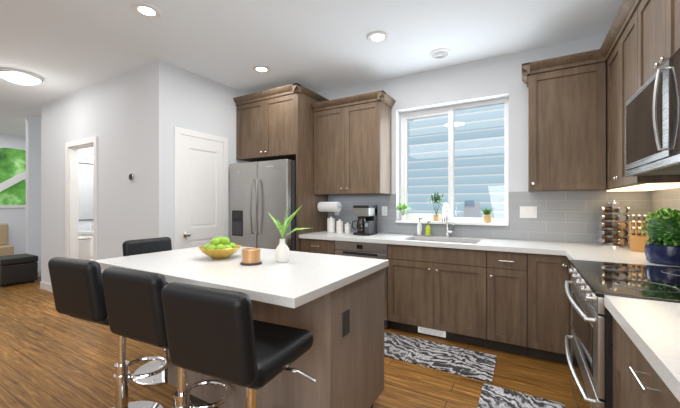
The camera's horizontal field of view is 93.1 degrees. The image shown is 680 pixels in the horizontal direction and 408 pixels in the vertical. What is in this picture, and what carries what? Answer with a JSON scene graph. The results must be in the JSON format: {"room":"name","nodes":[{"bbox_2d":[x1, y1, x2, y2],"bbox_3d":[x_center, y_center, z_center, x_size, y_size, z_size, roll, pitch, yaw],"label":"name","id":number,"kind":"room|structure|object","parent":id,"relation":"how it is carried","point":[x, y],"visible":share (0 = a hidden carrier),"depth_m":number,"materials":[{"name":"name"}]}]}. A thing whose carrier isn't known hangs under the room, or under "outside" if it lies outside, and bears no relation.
{"room":"kitchen","nodes":[
{"label":"kitchen","id":0,"kind":"room"},
{"bbox_2d":[0,171,24,191],"bbox_3d":[-7.113,-0.342,6.740,0.080,1.026,1.262,0,0,30],"label":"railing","id":1,"kind":"structure","parent":0,"point":[6,184],"depth_m":6.87,"materials":[{"name":"white paint"}]},
{"bbox_2d":[0,133,25,254],"bbox_3d":[-7.522,-0.115,6.352,0.200,2.770,10.200,0,0,30],"label":"wall","id":2,"kind":"structure","parent":0,"point":[14,219],"depth_m":6.99,"materials":[{"name":"grey paint"}]},
{"bbox_2d":[0,148,25,207],"bbox_3d":[-7.047,-0.560,6.944,0.029,1.280,1.320,0,0,30],"label":"window","id":3,"kind":"structure","parent":2,"relation":"in","point":[12,162],"depth_m":6.94,"materials":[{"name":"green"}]},
{"bbox_2d":[25,117,40,270],"bbox_3d":[-4.214,-0.115,7.600,0.120,2.770,4.730,0,0,30],"label":"wall","id":4,"kind":"structure","parent":0,"point":[31,174],"depth_m":5.58,"materials":[{"name":"grey paint"}]},
{"bbox_2d":[41,60,172,283],"bbox_3d":[-3.171,-0.115,4.147,3.040,2.770,0.100,0,0,30],"label":"wall","id":5,"kind":"structure","parent":0,"point":[131,119],"depth_m":3.75,"materials":[{"name":"grey paint"}]},
{"bbox_2d":[38,136,97,291],"bbox_3d":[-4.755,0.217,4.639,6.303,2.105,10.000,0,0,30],"label":"door frame","id":6,"kind":"structure","parent":5,"relation":"attached to","point":[72,148],"depth_m":4.39,"materials":[{"name":"white wood"}]},
{"bbox_2d":[79,154,92,220],"bbox_3d":[-4.087,-0.265,5.281,0.115,1.070,0.700,0,0,30],"label":"bathroom mirror","id":7,"kind":"object","parent":5,"relation":"attached to","point":[85,191],"visible":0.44,"depth_m":5.26,"materials":[{"name":"white mirror"}]},
{"bbox_2d":[129,172,135,181],"bbox_3d":[-2.316,-0.300,3.578,0.110,0.110,0.030,0,0,30],"label":"thermostat","id":8,"kind":"object","parent":5,"relation":"attached to","point":[132,176],"visible":1,"depth_m":3.56,"materials":[{"name":"white plastic"}]},
{"bbox_2d":[173,65,247,249],"bbox_3d":[-1.472,-0.115,4.150,0.100,2.770,1.564,0,0,30],"label":"wall","id":9,"kind":"structure","parent":0,"point":[200,104],"depth_m":3.83,"materials":[{"name":"grey paint"}]},
{"bbox_2d":[174,127,227,249],"bbox_3d":[-1.580,0.217,3.773,0.088,2.105,0.715,0,0,30],"label":"pantry door","id":10,"kind":"structure","parent":9,"relation":"in","point":[200,188],"depth_m":3.74,"materials":[{"name":"white wood"}]},
{"bbox_2d":[0,276,574,407],"bbox_3d":[-3.458,1.320,3.890,12.300,0.100,10.400,0,0,30],"label":"floor","id":11,"kind":"structure","parent":0,"point":[51,356],"depth_m":2.44,"materials":[{"name":"brown wood"}]},
{"bbox_2d":[0,223,13,255],"bbox_3d":[-6.988,0.840,6.477,0.500,0.860,0.510,0,0,30],"label":"sofa","id":12,"kind":"object","parent":11,"relation":"on","point":[5,249],"visible":0.79,"depth_m":6.62,"materials":[{"name":"beige fabric"}]},
{"bbox_2d":[0,253,37,286],"bbox_3d":[-5.231,1.055,5.179,0.512,0.430,0.432,0,0,30],"label":"ottoman","id":13,"kind":"object","parent":11,"relation":"on","point":[17,268],"visible":1,"depth_m":5.05,"materials":[{"name":"black leather"}]},
{"bbox_2d":[79,222,92,258],"bbox_3d":[-3.990,0.771,5.237,0.327,0.998,0.740,0,0,30],"label":"bathroom vanity","id":14,"kind":"object","parent":11,"relation":"on","point":[88,233],"visible":0.04,"depth_m":5.06,"materials":[{"name":"white"}]},
{"bbox_2d":[79,236,92,260],"bbox_3d":[-3.721,0.875,4.936,0.420,0.790,0.712,0,0,30],"label":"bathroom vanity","id":15,"kind":"object","parent":11,"relation":"on","point":[84,247],"visible":0.17,"depth_m":4.63,"materials":[{"name":"white wood"}]},
{"bbox_2d":[48,257,168,407],"bbox_3d":[-1.239,0.774,1.825,0.484,0.992,0.547,0,0,30],"label":"bar stool","id":16,"kind":"object","parent":11,"relation":"on","point":[77,288],"visible":0.75,"depth_m":1.63,"materials":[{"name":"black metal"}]},
{"bbox_2d":[122,237,171,384],"bbox_3d":[-1.353,0.774,2.448,0.534,0.992,0.490,0,0,30],"label":"bar stool","id":17,"kind":"object","parent":11,"relation":"on","point":[142,246],"visible":0.29,"depth_m":2.45,"materials":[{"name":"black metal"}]},
{"bbox_2d":[102,267,231,407],"bbox_3d":[-0.752,0.774,1.547,0.486,0.992,0.543,0,0,30],"label":"bar stool","id":18,"kind":"object","parent":11,"relation":"on","point":[134,304],"visible":0.75,"depth_m":1.33,"materials":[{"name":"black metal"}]},
{"bbox_2d":[161,282,315,407],"bbox_3d":[-0.337,0.774,1.266,0.485,0.992,0.545,0,0,30],"label":"bar stool","id":19,"kind":"object","parent":11,"relation":"on","point":[220,334],"visible":1,"depth_m":1.06,"materials":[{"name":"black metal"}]},
{"bbox_2d":[230,159,295,250],"bbox_3d":[-0.820,0.380,4.165,0.935,1.780,0.846,0,0,30],"label":"refrigerator","id":20,"kind":"object","parent":11,"relation":"on","point":[260,191],"visible":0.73,"depth_m":3.80,"materials":[{"name":"grey metal"}]},
{"bbox_2d":[167,266,386,407],"bbox_3d":[-0.418,0.833,2.066,1.249,0.876,0.649,0,0,30],"label":"kitchen island","id":21,"kind":"object","parent":11,"relation":"on","point":[333,305],"depth_m":1.64,"materials":[{"name":"brown wood"}]},
{"bbox_2d":[93,246,388,309],"bbox_3d":[-0.625,0.374,2.032,1.605,0.040,0.964,0,0,30],"label":"island countertop","id":22,"kind":"structure","parent":21,"relation":"on","point":[306,277],"depth_m":1.70,"materials":[{"name":"white stone"}]},
{"bbox_2d":[198,236,240,258],"bbox_3d":[-0.787,0.284,2.117,0.270,0.140,0.270,0,0,30],"label":"fruit bowl","id":23,"kind":"object","parent":22,"relation":"on","point":[219,247],"visible":1,"depth_m":2.06,"materials":[{"name":"gold metal"}]},
{"bbox_2d":[240,248,261,265],"bbox_3d":[-0.526,0.310,1.909,0.124,0.088,0.124,0,0,30],"label":"candle","id":24,"kind":"object","parent":22,"relation":"on","point":[250,256],"visible":1,"depth_m":1.86,"materials":[{"name":"brown wax"}]},
{"bbox_2d":[269,207,308,262],"bbox_3d":[-0.303,0.177,1.949,0.314,0.353,0.186,0,0,30],"label":"vase","id":25,"kind":"object","parent":22,"relation":"on","point":[282,253],"visible":1,"depth_m":1.95,"materials":[{"name":"white ceramic"}]},
{"bbox_2d":[300,239,338,254],"bbox_3d":[-0.112,0.833,3.899,0.468,0.876,0.600,0,0,30],"label":"base cabinet","id":26,"kind":"object","parent":11,"relation":"on","point":[322,246],"depth_m":3.62,"materials":[{"name":"brown wood"}]},
{"bbox_2d":[299,231,418,242],"bbox_3d":[0.205,0.374,3.711,1.205,0.040,0.641,0,0,30],"label":"countertop","id":27,"kind":"structure","parent":26,"relation":"on","point":[379,237],"depth_m":3.52,"materials":[{"name":"white stone"}]},
{"bbox_2d":[327,217,334,232],"bbox_3d":[-0.112,0.255,4.026,0.102,0.198,0.102,0,0,30],"label":"canister","id":28,"kind":"object","parent":27,"relation":"on","point":[330,224],"visible":1,"depth_m":3.99,"materials":[{"name":"white ceramic"}]},
{"bbox_2d":[336,219,342,232],"bbox_3d":[-0.004,0.270,3.963,0.088,0.168,0.088,0,0,30],"label":"canister","id":29,"kind":"object","parent":27,"relation":"on","point":[339,226],"visible":1,"depth_m":3.93,"materials":[{"name":"white ceramic"}]},
{"bbox_2d":[345,222,350,232],"bbox_3d":[0.092,0.287,3.930,0.071,0.133,0.071,0,0,30],"label":"canister","id":30,"kind":"object","parent":27,"relation":"on","point":[347,227],"visible":1,"depth_m":3.90,"materials":[{"name":"white ceramic"}]},
{"bbox_2d":[352,205,377,235],"bbox_3d":[0.283,0.184,3.736,0.230,0.340,0.249,0,0,30],"label":"coffee maker","id":31,"kind":"object","parent":27,"relation":"on","point":[366,224],"visible":1,"depth_m":3.65,"materials":[{"name":"black plastic"}]},
{"bbox_2d":[413,218,434,236],"bbox_3d":[0.934,0.257,3.577,0.220,0.195,0.090,0,0,30],"label":"soap tray","id":32,"kind":"object","parent":27,"relation":"on","point":[419,230],"visible":0.98,"depth_m":3.58,"materials":[{"name":"grey plastic"}]},
{"bbox_2d":[335,241,390,329],"bbox_3d":[0.356,0.835,3.624,0.604,0.871,0.606,0,0,30],"label":"dishwasher","id":33,"kind":"object","parent":11,"relation":"on","point":[364,250],"visible":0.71,"depth_m":3.30,"materials":[{"name":"grey metal"}]},
{"bbox_2d":[388,259,486,347],"bbox_3d":[1.015,0.961,3.248,0.907,0.620,0.600,0,0,30],"label":"base cabinet","id":34,"kind":"object","parent":11,"relation":"on","point":[427,297],"depth_m":2.97,"materials":[{"name":"brown wood"}]},
{"bbox_2d":[384,332,496,382],"bbox_3d":[0.713,1.266,2.755,1.100,0.008,0.465,0,0,30],"label":"area rug","id":35,"kind":"object","parent":11,"relation":"on","point":[476,365],"visible":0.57,"depth_m":2.67,"materials":[{"name":"fabric"}]},
{"bbox_2d":[475,251,514,353],"bbox_3d":[1.538,0.833,2.946,0.423,0.876,0.600,0,0,30],"label":"base cabinet","id":36,"kind":"object","parent":11,"relation":"on","point":[507,295],"depth_m":2.72,"materials":[{"name":"brown wood"}]},
{"bbox_2d":[477,383,564,407],"bbox_3d":[0.943,1.266,1.684,0.470,0.008,1.080,0,0,30],"label":"area rug","id":37,"kind":"object","parent":11,"relation":"on","point":[491,396],"visible":1,"depth_m":2.07,"materials":[{"name":"fabric"}]},
{"bbox_2d":[515,251,558,361],"bbox_3d":[1.756,0.833,2.784,0.362,0.876,0.663,0,0,30],"label":"base cabinet","id":38,"kind":"object","parent":11,"relation":"on","point":[536,272],"depth_m":2.59,"materials":[{"name":"brown wood"}]},
{"bbox_2d":[475,239,644,254],"bbox_3d":[1.884,0.374,2.741,1.292,0.040,0.641,0,0,30],"label":"countertop","id":39,"kind":"structure","parent":38,"relation":"on","point":[484,244],"depth_m":2.69,"materials":[{"name":"white stone"}]},
{"bbox_2d":[442,203,453,236],"bbox_3d":[1.129,0.171,3.373,0.097,0.367,0.213,0,0,30],"label":"faucet","id":40,"kind":"object","parent":39,"relation":"on","point":[447,231],"visible":1,"depth_m":3.43,"materials":[{"name":"silver metal"}]},
{"bbox_2d":[328,190,647,244],"bbox_3d":[1.220,0.117,3.494,3.180,0.473,0.008,0,0,30],"label":"tile","id":41,"kind":"structure","parent":39,"relation":"on","point":[567,216],"depth_m":3.09,"materials":[{"name":"grey tile"}]},
{"bbox_2d":[382,206,386,215],"bbox_3d":[0.536,0.085,3.879,0.070,0.114,0.008,0,0,30],"label":"electrical outlet","id":42,"kind":"object","parent":41,"relation":"attached to","point":[384,210],"visible":1,"depth_m":3.88,"materials":[{"name":"white plastic"}]},
{"bbox_2d":[520,206,536,217],"bbox_3d":[1.831,0.080,3.131,0.145,0.114,0.010,0,0,30],"label":"switch plate","id":43,"kind":"object","parent":41,"relation":"attached to","point":[528,211],"visible":1,"depth_m":3.13,"materials":[{"name":"white plastic"}]},
{"bbox_2d":[599,200,629,247],"bbox_3d":[2.294,0.160,2.694,0.180,0.388,0.180,0,0,-35],"label":"spice rack","id":44,"kind":"object","parent":39,"relation":"on","point":[614,224],"visible":1,"depth_m":2.66,"materials":[{"name":"silver metal"}]},
{"bbox_2d":[629,214,648,251],"bbox_3d":[2.268,0.216,2.445,0.100,0.276,0.216,0,0,40],"label":"knife block","id":45,"kind":"object","parent":39,"relation":"on","point":[636,241],"visible":0.81,"depth_m":2.41,"materials":[{"name":"brown wood"}]},
{"bbox_2d":[567,251,679,266],"bbox_3d":[1.876,0.374,2.077,0.642,0.040,0.517,0,0,30],"label":"countertop","id":46,"kind":"structure","parent":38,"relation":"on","point":[601,256],"depth_m":2.14,"materials":[{"name":"white stone"}]},
{"bbox_2d":[640,207,679,265],"bbox_3d":[1.958,0.184,1.917,0.270,0.339,0.263,0,0,30],"label":"boxwood plant","id":47,"kind":"object","parent":46,"relation":"on","point":[662,228],"visible":1,"depth_m":1.88,"materials":[{"name":"green plant"}]},
{"bbox_2d":[648,187,679,241],"bbox_3d":[1.494,0.117,0.777,0.007,0.473,4.440,0,0,30],"label":"tile","id":48,"kind":"structure","parent":46,"relation":"on","point":[663,198],"depth_m":2.44,"materials":[{"name":"beige tile"}]},
{"bbox_2d":[559,255,673,363],"bbox_3d":[1.865,0.833,2.113,0.662,0.876,0.557,0,0,30],"label":"base cabinet","id":49,"kind":"object","parent":11,"relation":"on","point":[565,327],"depth_m":2.49,"materials":[{"name":"brown wood"}]},
{"bbox_2d":[565,260,679,407],"bbox_3d":[1.487,0.808,1.500,0.704,0.925,0.863,0,0,30],"label":"range","id":50,"kind":"object","parent":11,"relation":"on","point":[590,359],"visible":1,"depth_m":1.44,"materials":[{"name":"silver metal"}]},
{"bbox_2d":[609,311,679,407],"bbox_3d":[1.089,0.833,0.707,0.600,0.876,0.901,0,0,30],"label":"base cabinet","id":51,"kind":"object","parent":11,"relation":"on","point":[635,385],"depth_m":1.01,"materials":[{"name":"brown wood"}]},
{"bbox_2d":[604,295,679,406],"bbox_3d":[0.710,0.374,0.057,0.642,0.040,2.407,0,0,30],"label":"countertop","id":52,"kind":"structure","parent":51,"relation":"on","point":[653,326],"depth_m":0.92,"materials":[{"name":"white stone"}]},
{"bbox_2d":[0,0,622,135],"bbox_3d":[-4.196,-1.550,2.613,12.300,0.100,7.450,0,0,30],"label":"ceiling","id":53,"kind":"structure","parent":0,"point":[61,48],"depth_m":2.90,"materials":[{"name":"white paint"}]},
{"bbox_2d":[0,68,42,84],"bbox_3d":[-3.718,-1.450,3.740,0.400,0.100,0.400,0,0,30],"label":"dome light","id":54,"kind":"object","parent":53,"relation":"attached to","point":[20,77],"visible":1,"depth_m":3.66,"materials":[{"name":"white glass"}]},
{"bbox_2d":[132,3,160,18],"bbox_3d":[-1.495,-1.494,2.491,0.196,0.012,0.196,0,0,30],"label":"recessed light","id":55,"kind":"object","parent":53,"relation":"in","point":[147,10],"visible":1,"depth_m":2.49,"materials":[{"name":"white glass"}]},
{"bbox_2d":[252,65,270,72],"bbox_3d":[-0.870,-1.494,3.574,0.196,0.012,0.196,0,0,30],"label":"recessed light","id":56,"kind":"object","parent":53,"relation":"in","point":[261,69],"visible":0.98,"depth_m":3.56,"materials":[{"name":"white glass"}]},
{"bbox_2d":[367,31,388,42],"bbox_3d":[0.339,-1.494,2.887,0.196,0.012,0.196,0,0,30],"label":"recessed light","id":57,"kind":"object","parent":53,"relation":"in","point":[377,37],"visible":1,"depth_m":2.88,"materials":[{"name":"white glass"}]},
{"bbox_2d":[430,48,450,57],"bbox_3d":[0.994,-1.488,3.202,0.200,0.022,0.200,0,0,30],"label":"ceiling vent","id":58,"kind":"object","parent":53,"relation":"in","point":[441,53],"visible":1,"depth_m":3.17,"materials":[{"name":"white"}]},
{"bbox_2d":[319,34,606,243],"bbox_3d":[-0.395,-0.115,4.546,7.450,2.770,0.200,0,0,30],"label":"wall","id":59,"kind":"structure","parent":0,"point":[495,78],"depth_m":3.38,"materials":[{"name":"grey paint"}]},
{"bbox_2d":[233,84,324,163],"bbox_3d":[-0.772,-0.979,4.265,0.984,0.798,0.655,0,0,30],"label":"upper cabinet","id":60,"kind":"object","parent":59,"relation":"attached to","point":[275,124],"depth_m":3.93,"materials":[{"name":"brown wood"}]},
{"bbox_2d":[313,92,392,195],"bbox_3d":[0.143,-0.674,3.916,0.888,1.108,0.345,0,0,30],"label":"upper cabinet","id":61,"kind":"object","parent":59,"relation":"attached to","point":[352,134],"depth_m":3.74,"materials":[{"name":"brown wood"}]},
{"bbox_2d":[317,202,340,211],"bbox_3d":[-0.129,0.035,4.024,0.308,0.124,0.124,0,0,30],"label":"paper towel","id":62,"kind":"object","parent":61,"relation":"attached to","point":[328,206],"visible":0.98,"depth_m":3.97,"materials":[{"name":"white paper"}]},
{"bbox_2d":[395,220,508,225],"bbox_3d":[1.206,0.206,3.570,1.180,0.028,0.179,0,0,30],"label":"window sill","id":63,"kind":"structure","parent":59,"relation":"attached to","point":[460,222],"depth_m":3.46,"materials":[{"name":"white"}]},
{"bbox_2d":[396,203,409,219],"bbox_3d":[0.757,0.087,3.803,0.189,0.209,0.202,0,0,30],"label":"plant","id":64,"kind":"object","parent":63,"relation":"on","point":[402,208],"visible":1,"depth_m":3.78,"materials":[{"name":"green plant"}]},
{"bbox_2d":[427,191,446,220],"bbox_3d":[1.073,0.021,3.610,0.235,0.340,0.215,0,0,30],"label":"plant","id":65,"kind":"object","parent":63,"relation":"on","point":[436,200],"visible":1,"depth_m":3.59,"materials":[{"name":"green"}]},
{"bbox_2d":[481,206,491,222],"bbox_3d":[1.534,0.104,3.366,0.119,0.174,0.113,0,0,30],"label":"plant","id":66,"kind":"object","parent":63,"relation":"on","point":[487,215],"visible":1,"depth_m":3.33,"materials":[{"name":"brown"}]},
{"bbox_2d":[401,98,508,221],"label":"window","id":67,"kind":"structure","parent":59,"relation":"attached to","point":[421,114],"depth_m":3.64,"materials":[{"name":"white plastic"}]},
{"bbox_2d":[525,50,596,191],"bbox_3d":[1.973,-0.674,2.817,0.560,1.108,0.418,0,0,30],"label":"upper cabinet","id":68,"kind":"object","parent":59,"relation":"attached to","point":[576,122],"depth_m":2.72,"materials":[{"name":"brown wood"}]},
{"bbox_2d":[597,0,679,191],"bbox_3d":[2.039,-0.674,2.130,0.409,1.108,0.892,0,0,30],"label":"upper cabinet","id":69,"kind":"object","parent":0,"relation":"attached to","point":[617,55],"depth_m":2.25,"materials":[{"name":"brown wood"}]},
{"bbox_2d":[637,0,679,90],"bbox_3d":[1.656,-0.914,1.403,0.345,0.628,0.869,0,0,30],"label":"upper cabinet","id":70,"kind":"object","parent":0,"relation":"attached to","point":[658,21],"depth_m":1.64,"materials":[{"name":"brown wood"}]},
{"bbox_2d":[625,48,679,176],"bbox_3d":[1.611,-0.378,1.428,0.434,0.435,0.863,0,0,30],"label":"microwave","id":71,"kind":"object","parent":70,"relation":"attached to","point":[652,125],"visible":1,"depth_m":1.44,"materials":[{"name":"grey metal"}]}
]}

